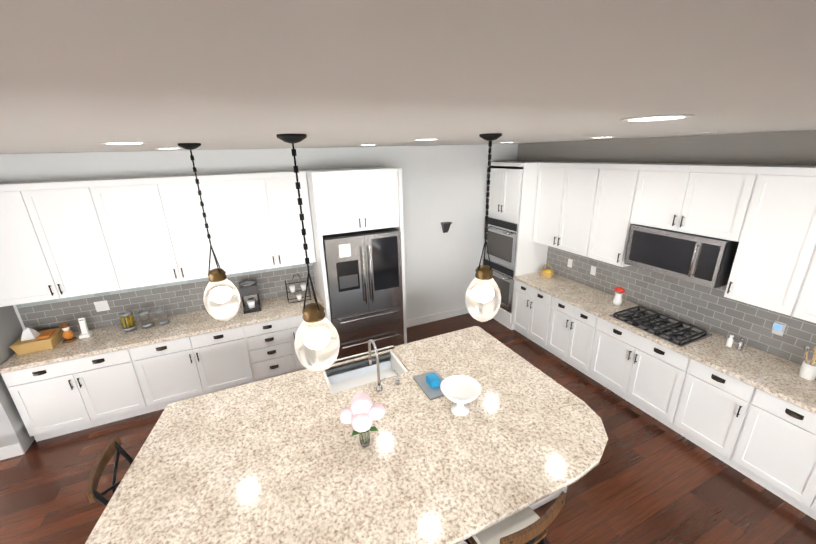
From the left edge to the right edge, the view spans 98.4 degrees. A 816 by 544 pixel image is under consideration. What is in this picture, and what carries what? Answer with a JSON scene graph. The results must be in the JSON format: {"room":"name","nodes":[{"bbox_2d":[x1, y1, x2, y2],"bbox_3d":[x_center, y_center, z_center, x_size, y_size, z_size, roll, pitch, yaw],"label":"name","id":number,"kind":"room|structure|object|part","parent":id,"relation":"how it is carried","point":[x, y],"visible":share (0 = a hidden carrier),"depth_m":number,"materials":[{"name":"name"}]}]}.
{"room":"kitchen","nodes":[
{"label":"kitchen","id":0,"kind":"room"},
{"bbox_2d":[0,144,515,328],"bbox_3d":[-3.649,0.142,4.015,12.400,2.830,0.250,-10,20,-22],"label":"wall","id":1,"kind":"structure","parent":0,"point":[443,183],"depth_m":5.25,"materials":[{"name":"paint"}]},
{"bbox_2d":[0,179,119,306],"bbox_3d":[-3.604,-0.309,3.530,1.010,1.135,0.359,-10,20,-22],"label":"upper cabinet","id":2,"kind":"object","parent":1,"relation":"attached to","point":[65,239],"depth_m":3.42,"materials":[{"name":"white wood"}]},
{"bbox_2d":[88,174,235,289],"bbox_3d":[-2.638,-0.473,3.935,1.110,1.135,0.359,-10,20,-22],"label":"upper cabinet","id":3,"kind":"object","parent":1,"relation":"attached to","point":[155,230],"depth_m":3.77,"materials":[{"name":"white wood"}]},
{"bbox_2d":[16,263,315,331],"bbox_3d":[-2.715,0.259,4.340,3.073,0.506,0.016,-10,20,-22],"label":"backsplash","id":4,"kind":"structure","parent":1,"relation":"attached to","point":[100,310],"depth_m":4.17,"materials":[{"name":"tile"}]},
{"bbox_2d":[216,170,315,272],"bbox_3d":[-1.697,-0.633,4.329,0.955,1.135,0.359,-10,20,-22],"label":"upper cabinet","id":5,"kind":"object","parent":1,"relation":"attached to","point":[262,209],"depth_m":4.17,"materials":[{"name":"white wood"}]},
{"bbox_2d":[406,307,468,327],"bbox_3d":[0.518,0.765,6.043,1.670,0.130,0.015,-10,20,-22],"label":"baseboard","id":6,"kind":"structure","parent":1,"relation":"attached to","point":[460,311],"depth_m":6.02,"materials":[{"name":"white wood"}]},
{"bbox_2d":[441,222,451,232],"bbox_3d":[0.606,-0.700,5.568,0.160,0.165,0.071,-10,20,-22],"label":"wall ornament","id":7,"kind":"object","parent":1,"relation":"attached to","point":[445,227],"visible":1,"depth_m":5.55,"materials":[{"name":"metal"}]},
{"bbox_2d":[0,313,815,543],"bbox_3d":[-1.573,2.817,0.536,12.800,0.100,9.600,-10,20,-22],"label":"floor","id":8,"kind":"structure","parent":0,"point":[648,479],"depth_m":3.03,"materials":[{"name":"brown wood"}]},
{"bbox_2d":[0,305,34,451],"bbox_3d":[-4.128,0.543,3.370,0.270,2.510,0.700,-10,20,-22],"label":"wall","id":9,"kind":"structure","parent":8,"relation":"on","point":[13,429],"depth_m":3.49,"materials":[{"name":"paint"}]},
{"bbox_2d":[0,443,24,459],"bbox_3d":[-3.950,1.771,3.443,0.270,0.130,0.015,-10,20,-22],"label":"baseboard","id":10,"kind":"structure","parent":9,"relation":"attached to","point":[10,451],"depth_m":3.46,"materials":[{"name":"white wood"}]},
{"bbox_2d":[1,348,148,441],"bbox_3d":[-3.514,1.201,3.920,1.005,0.880,0.614,-10,20,-22],"label":"base cabinet","id":11,"kind":"object","parent":8,"relation":"on","point":[52,400],"depth_m":3.64,"materials":[{"name":"white wood"}]},
{"bbox_2d":[86,435,132,505],"bbox_3d":[-1.641,1.604,2.381,0.514,1.014,0.494,-10,20,-22],"label":"bar stool","id":12,"kind":"object","parent":8,"relation":"on","point":[104,458],"visible":0.21,"depth_m":2.17,"materials":[{"name":"wood"}]},
{"bbox_2d":[129,326,256,412],"bbox_3d":[-2.548,1.037,4.324,1.115,0.880,0.614,-10,20,-22],"label":"base cabinet","id":13,"kind":"object","parent":8,"relation":"on","point":[171,371],"depth_m":4.04,"materials":[{"name":"white wood"}]},
{"bbox_2d":[0,290,324,372],"bbox_3d":[-2.579,0.608,4.156,3.073,0.041,0.641,-10,20,-22],"label":"countertop","id":14,"kind":"structure","parent":13,"relation":"on","point":[101,340],"depth_m":3.94,"materials":[{"name":"stone"}]},
{"bbox_2d":[9,327,62,354],"bbox_3d":[-3.841,0.669,3.652,0.321,0.230,0.292,-10,20,-22],"label":"wicker basket","id":15,"kind":"object","parent":14,"relation":"on","point":[29,340],"visible":0.92,"depth_m":3.59,"materials":[{"name":"wicker"}]},
{"bbox_2d":[59,322,76,342],"bbox_3d":[-3.630,0.636,3.752,0.120,0.217,0.120,-10,20,-22],"label":"figurine","id":16,"kind":"object","parent":14,"relation":"on","point":[67,334],"visible":1,"depth_m":3.73,"materials":[{"name":"ceramic"}]},
{"bbox_2d":[78,318,92,338],"bbox_3d":[-3.542,0.606,3.845,0.090,0.210,0.095,-10,20,-22],"label":"cordless phone","id":17,"kind":"object","parent":14,"relation":"on","point":[85,333],"visible":1,"depth_m":3.84,"materials":[{"name":"white plastic"}]},
{"bbox_2d":[118,309,136,331],"bbox_3d":[-3.152,0.533,3.957,0.128,0.256,0.128,-15,23,-34],"label":"canister","id":18,"kind":"object","parent":14,"relation":"on","point":[127,320],"depth_m":3.92,"materials":[{"name":"clear glass"}]},
{"bbox_2d":[138,308,153,328],"bbox_3d":[-2.997,0.516,4.025,0.116,0.236,0.116,-15,23,-34],"label":"canister","id":19,"kind":"object","parent":14,"relation":"on","point":[146,320],"depth_m":4.00,"materials":[{"name":"clear glass"}]},
{"bbox_2d":[156,307,169,324],"bbox_3d":[-2.851,0.501,4.089,0.104,0.216,0.104,-15,23,-34],"label":"canister","id":20,"kind":"object","parent":14,"relation":"on","point":[161,313],"depth_m":4.06,"materials":[{"name":"clear glass"}]},
{"bbox_2d":[239,279,260,313],"bbox_3d":[-1.983,0.293,4.422,0.200,0.350,0.280,-10,20,-22],"label":"coffee maker","id":21,"kind":"object","parent":14,"relation":"on","point":[249,293],"visible":1,"depth_m":4.36,"materials":[{"name":"black plastic"}]},
{"bbox_2d":[285,275,310,302],"bbox_3d":[-1.450,0.204,4.634,0.288,0.352,0.127,-10,20,-22],"label":"mug rack","id":22,"kind":"object","parent":14,"relation":"on","point":[298,296],"visible":0.85,"depth_m":4.62,"materials":[{"name":"ceramic"}]},
{"bbox_2d":[245,317,296,380],"bbox_3d":[-1.814,0.913,4.632,0.495,0.880,0.614,-10,20,-22],"label":"base cabinet","id":23,"kind":"object","parent":8,"relation":"on","point":[270,342],"depth_m":4.35,"materials":[{"name":"white wood"}]},
{"bbox_2d":[289,310,325,370],"bbox_3d":[-1.379,0.839,4.814,0.460,0.880,0.614,-10,20,-22],"label":"base cabinet","id":24,"kind":"object","parent":8,"relation":"on","point":[294,321],"depth_m":4.40,"materials":[{"name":"white wood"}]},
{"bbox_2d":[303,167,406,343],"bbox_3d":[-0.677,-0.065,4.798,1.082,2.565,0.708,-10,20,-22],"label":"surround","id":25,"kind":"object","parent":8,"relation":"on","point":[345,200],"visible":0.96,"depth_m":4.24,"materials":[{"name":"white wood"}]},
{"bbox_2d":[322,227,403,359],"bbox_3d":[-0.645,0.311,4.877,0.970,1.800,0.761,-10,20,-22],"label":"refrigerator","id":26,"kind":"object","parent":8,"relation":"on","point":[364,277],"visible":0.92,"depth_m":4.53,"materials":[{"name":"metal"}]},
{"bbox_2d":[464,491,565,543],"bbox_3d":[0.541,1.642,2.096,0.478,1.014,0.507,-12,22,-29],"label":"bar stool","id":27,"kind":"object","parent":8,"relation":"on","point":[528,525],"visible":0.48,"depth_m":1.92,"materials":[{"name":"wood"}]},
{"bbox_2d":[461,482,574,543],"bbox_3d":[-0.220,1.511,2.744,2.896,0.880,1.669,-10,20,-22],"label":"kitchen island","id":28,"kind":"object","parent":8,"relation":"on","point":[547,500],"depth_m":2.87,"materials":[{"name":"stone"}]},
{"bbox_2d":[85,326,607,543],"bbox_3d":[-0.283,1.110,2.494,3.126,0.040,1.841,-10,20,-22],"label":"island countertop","id":29,"kind":"structure","parent":28,"relation":"on","point":[270,460],"depth_m":2.22,"materials":[{"name":"beige stone"}]},
{"bbox_2d":[339,393,385,447],"bbox_3d":[-0.289,0.971,2.277,0.284,0.360,0.309,-10,20,-22],"label":"flower vase","id":30,"kind":"object","parent":29,"relation":"on","point":[361,413],"visible":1,"depth_m":2.19,"materials":[{"name":"clear glass"}]},
{"bbox_2d":[317,346,412,393],"bbox_3d":[-0.396,0.965,3.212,0.760,0.222,0.476,-10,20,-22],"label":"sink","id":31,"kind":"object","parent":29,"relation":"in","point":[345,373],"depth_m":3.33,"materials":[{"name":"white ceramic"}]},
{"bbox_2d":[368,339,385,391],"bbox_3d":[-0.261,0.739,2.895,0.089,0.401,0.242,-10,20,-22],"label":"faucet","id":32,"kind":"object","parent":29,"relation":"on","point":[379,387],"visible":1,"depth_m":2.84,"materials":[{"name":"silver metal"}]},
{"bbox_2d":[394,370,399,384],"bbox_3d":[-0.097,0.877,2.935,0.036,0.105,0.078,-10,20,-22],"label":"soap pump","id":33,"kind":"object","parent":29,"relation":"on","point":[397,381],"visible":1,"depth_m":2.91,"materials":[{"name":"silver metal"}]},
{"bbox_2d":[413,370,444,399],"bbox_3d":[0.206,0.897,2.899,0.220,0.075,0.320,-10,20,-22],"label":"tray","id":34,"kind":"object","parent":29,"relation":"on","point":[428,383],"visible":0.86,"depth_m":2.87,"materials":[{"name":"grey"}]},
{"bbox_2d":[440,375,481,415],"bbox_3d":[0.385,0.931,2.591,0.300,0.200,0.300,-10,20,-22],"label":"pedestal bowl","id":35,"kind":"object","parent":29,"relation":"on","point":[460,391],"visible":1,"depth_m":2.60,"materials":[{"name":"white ceramic"}]},
{"bbox_2d":[486,161,553,329],"bbox_3d":[1.712,-0.435,5.694,0.658,2.565,0.800,-10,20,-22],"label":"tall cabinet","id":36,"kind":"object","parent":8,"relation":"on","point":[513,191],"visible":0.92,"depth_m":5.25,"materials":[{"name":"white wood"}]},
{"bbox_2d":[483,217,517,312],"bbox_3d":[1.429,-0.128,5.660,0.085,1.420,0.760,-10,20,-22],"label":"double wall oven","id":37,"kind":"object","parent":36,"relation":"in","point":[502,236],"visible":0.73,"depth_m":5.54,"materials":[{"name":"silver metal"}]},
{"bbox_2d":[512,280,551,347],"bbox_3d":[2.071,0.578,5.305,0.614,0.880,0.737,-10,20,-22],"label":"base cabinet","id":38,"kind":"object","parent":8,"relation":"on","point":[531,306],"depth_m":5.15,"materials":[{"name":"white wood"}]},
{"bbox_2d":[544,296,595,375],"bbox_3d":[2.367,0.782,4.683,0.614,0.880,0.700,-10,20,-22],"label":"base cabinet","id":39,"kind":"object","parent":8,"relation":"on","point":[571,329],"depth_m":4.53,"materials":[{"name":"white wood"}]},
{"bbox_2d":[588,316,691,428],"bbox_3d":[2.712,1.020,3.955,0.614,0.880,0.980,-10,20,-22],"label":"base cabinet","id":40,"kind":"object","parent":8,"relation":"on","point":[649,375],"depth_m":3.76,"materials":[{"name":"white wood"}]},
{"bbox_2d":[672,359,755,466],"bbox_3d":[3.012,1.227,3.322,0.614,0.880,0.480,-10,20,-22],"label":"base cabinet","id":41,"kind":"object","parent":8,"relation":"on","point":[712,412],"depth_m":3.18,"materials":[{"name":"white wood"}]},
{"bbox_2d":[732,388,815,519],"bbox_3d":[3.316,1.436,2.681,0.614,0.880,1.000,-10,20,-22],"label":"base cabinet","id":42,"kind":"object","parent":8,"relation":"on","point":[766,440],"depth_m":2.78,"materials":[{"name":"white wood"}]},
{"bbox_2d":[514,271,815,413],"bbox_3d":[2.702,0.593,3.775,0.641,0.041,3.917,-10,20,-22],"label":"countertop","id":43,"kind":"structure","parent":42,"relation":"on","point":[776,376],"depth_m":3.24,"materials":[{"name":"stone"}]},
{"bbox_2d":[540,264,554,277],"bbox_3d":[2.086,-0.028,5.266,0.195,0.205,0.200,-10,20,-22],"label":"bread basket","id":44,"kind":"object","parent":43,"relation":"on","point":[547,273],"visible":1,"depth_m":5.23,"materials":[{"name":"wicker"}]},
{"bbox_2d":[613,287,624,305],"bbox_3d":[2.535,0.289,4.244,0.100,0.240,0.137,-10,20,-22],"label":"pitcher","id":45,"kind":"object","parent":43,"relation":"on","point":[617,300],"visible":1,"depth_m":4.22,"materials":[{"name":"white ceramic"}]},
{"bbox_2d":[609,306,712,346],"bbox_3d":[2.674,0.549,3.772,0.510,0.044,0.760,-10,20,-22],"label":"cooktop","id":46,"kind":"object","parent":43,"relation":"in","point":[679,333],"visible":1,"depth_m":3.71,"materials":[{"name":"black metal"}]},
{"bbox_2d":[726,334,733,346],"bbox_3d":[3.053,0.648,3.338,0.043,0.116,0.043,-16,24,-36],"label":"bottle","id":47,"kind":"object","parent":43,"relation":"on","point":[729,343],"depth_m":3.33,"materials":[{"name":"white ceramic"}]},
{"bbox_2d":[736,338,744,350],"bbox_3d":[3.086,0.671,3.269,0.043,0.116,0.043,-16,24,-36],"label":"bottle","id":48,"kind":"object","parent":43,"relation":"on","point":[740,344],"depth_m":3.26,"materials":[{"name":"clear ceramic"}]},
{"bbox_2d":[799,346,815,379],"bbox_3d":[3.255,0.733,2.837,0.098,0.268,0.107,-1,19,1],"label":"utensil crock","id":49,"kind":"object","parent":43,"relation":"on","point":[807,371],"visible":1,"depth_m":2.84,"materials":[{"name":"white ceramic"}]},
{"bbox_2d":[0,0,815,153],"bbox_3d":[-1.785,0.043,-0.472,12.400,0.150,9.500,-10,20,-22],"label":"ceiling","id":50,"kind":"structure","parent":0,"point":[78,76],"depth_m":0.38,"materials":[{"name":"paint"}]},
{"bbox_2d":[100,142,146,143],"bbox_3d":[-1.430,-0.649,1.779,0.188,0.004,0.188,6,20,20],"label":"recessed light","id":51,"kind":"object","parent":50,"relation":"in","point":[106,142],"depth_m":1.73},
{"bbox_2d":[178,143,239,320],"bbox_3d":[-1.269,-0.208,2.253,0.220,1.153,0.220,-10,20,-22],"label":"pendant light","id":52,"kind":"object","parent":50,"relation":"hanging from","point":[221,299],"visible":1,"depth_m":2.30,"materials":[{"name":"glass"}]},
{"bbox_3d":[-1.258,0.194,2.390,0.220,0.302,0.220,-10,20,-22],"label":"lamp shade","id":53,"kind":"part","parent":52,"relation":"part of","materials":[{"name":"glass"}]},
{"bbox_2d":[277,134,339,371],"bbox_3d":[-0.467,-0.028,1.643,0.220,1.143,0.220,-10,20,-22],"label":"pendant light","id":54,"kind":"object","parent":50,"relation":"hanging from","point":[317,345],"visible":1,"depth_m":1.68,"materials":[{"name":"glass"}]},
{"bbox_3d":[-0.456,0.370,1.778,0.220,0.302,0.220,-10,20,-22],"label":"lamp shade","id":55,"kind":"part","parent":54,"relation":"part of","materials":[{"name":"glass"}]},
{"bbox_2d":[465,133,501,321],"bbox_3d":[0.460,-0.212,2.080,0.220,1.123,0.220,-10,20,-22],"label":"pendant light","id":56,"kind":"object","parent":50,"relation":"hanging from","point":[483,298],"visible":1,"depth_m":2.12,"materials":[{"name":"glass"}]},
{"bbox_3d":[0.471,0.176,2.212,0.220,0.302,0.220,-10,20,-22],"label":"lamp shade","id":57,"kind":"part","parent":56,"relation":"part of","materials":[{"name":"glass"}]},
{"bbox_2d":[620,114,693,120],"bbox_3d":[0.766,-0.474,1.089,0.188,0.004,0.188,-13,22,-31],"label":"recessed light","id":58,"kind":"object","parent":50,"relation":"in","point":[657,117],"depth_m":1.05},
{"bbox_2d":[516,130,815,285],"bbox_3d":[2.979,-0.045,4.034,0.250,2.830,5.020,-10,20,-22],"label":"wall","id":59,"kind":"structure","parent":0,"point":[785,147],"depth_m":3.54,"materials":[{"name":"paint"}]},
{"bbox_2d":[532,162,599,256],"bbox_3d":[2.195,-0.883,4.753,0.359,1.135,0.967,-10,20,-22],"label":"upper cabinet","id":60,"kind":"object","parent":59,"relation":"attached to","point":[566,191],"depth_m":4.64,"materials":[{"name":"white wood"}]},
{"bbox_2d":[588,162,639,265],"bbox_3d":[2.490,-0.679,4.130,0.359,1.135,0.470,-10,20,-22],"label":"upper cabinet","id":61,"kind":"object","parent":59,"relation":"attached to","point":[616,181],"depth_m":4.06,"materials":[{"name":"white wood"}]},
{"bbox_2d":[546,246,815,364],"bbox_3d":[2.966,0.288,3.800,0.051,0.506,3.917,-10,20,-22],"label":"backsplash","id":62,"kind":"structure","parent":59,"relation":"attached to","point":[781,335],"depth_m":3.69,"materials":[{"name":"tile"}]},
{"bbox_2d":[620,163,771,285],"bbox_3d":[2.788,-0.474,3.502,0.359,1.135,0.980,-10,20,-22],"label":"upper cabinet","id":63,"kind":"object","parent":59,"relation":"attached to","point":[709,200],"depth_m":3.29,"materials":[{"name":"white wood"}]},
{"bbox_2d":[624,225,738,288],"bbox_3d":[2.756,-0.203,3.577,0.443,0.435,0.860,-10,20,-22],"label":"microwave","id":64,"kind":"object","parent":63,"relation":"attached to","point":[706,261],"visible":0.96,"depth_m":3.40,"materials":[{"name":"metal"}]},
{"bbox_2d":[724,165,815,315],"bbox_3d":[3.084,-0.270,2.878,0.359,1.135,0.460,-10,20,-22],"label":"upper cabinet","id":65,"kind":"object","parent":59,"relation":"attached to","point":[764,216],"depth_m":2.81,"materials":[{"name":"white wood"}]},
{"bbox_2d":[792,258,815,322],"bbox_3d":[3.388,-0.060,2.237,0.359,1.135,1.020,-10,20,-22],"label":"upper cabinet","id":66,"kind":"object","parent":59,"relation":"attached to","point":[806,308],"depth_m":2.69,"materials":[{"name":"white wood"}]}
]}

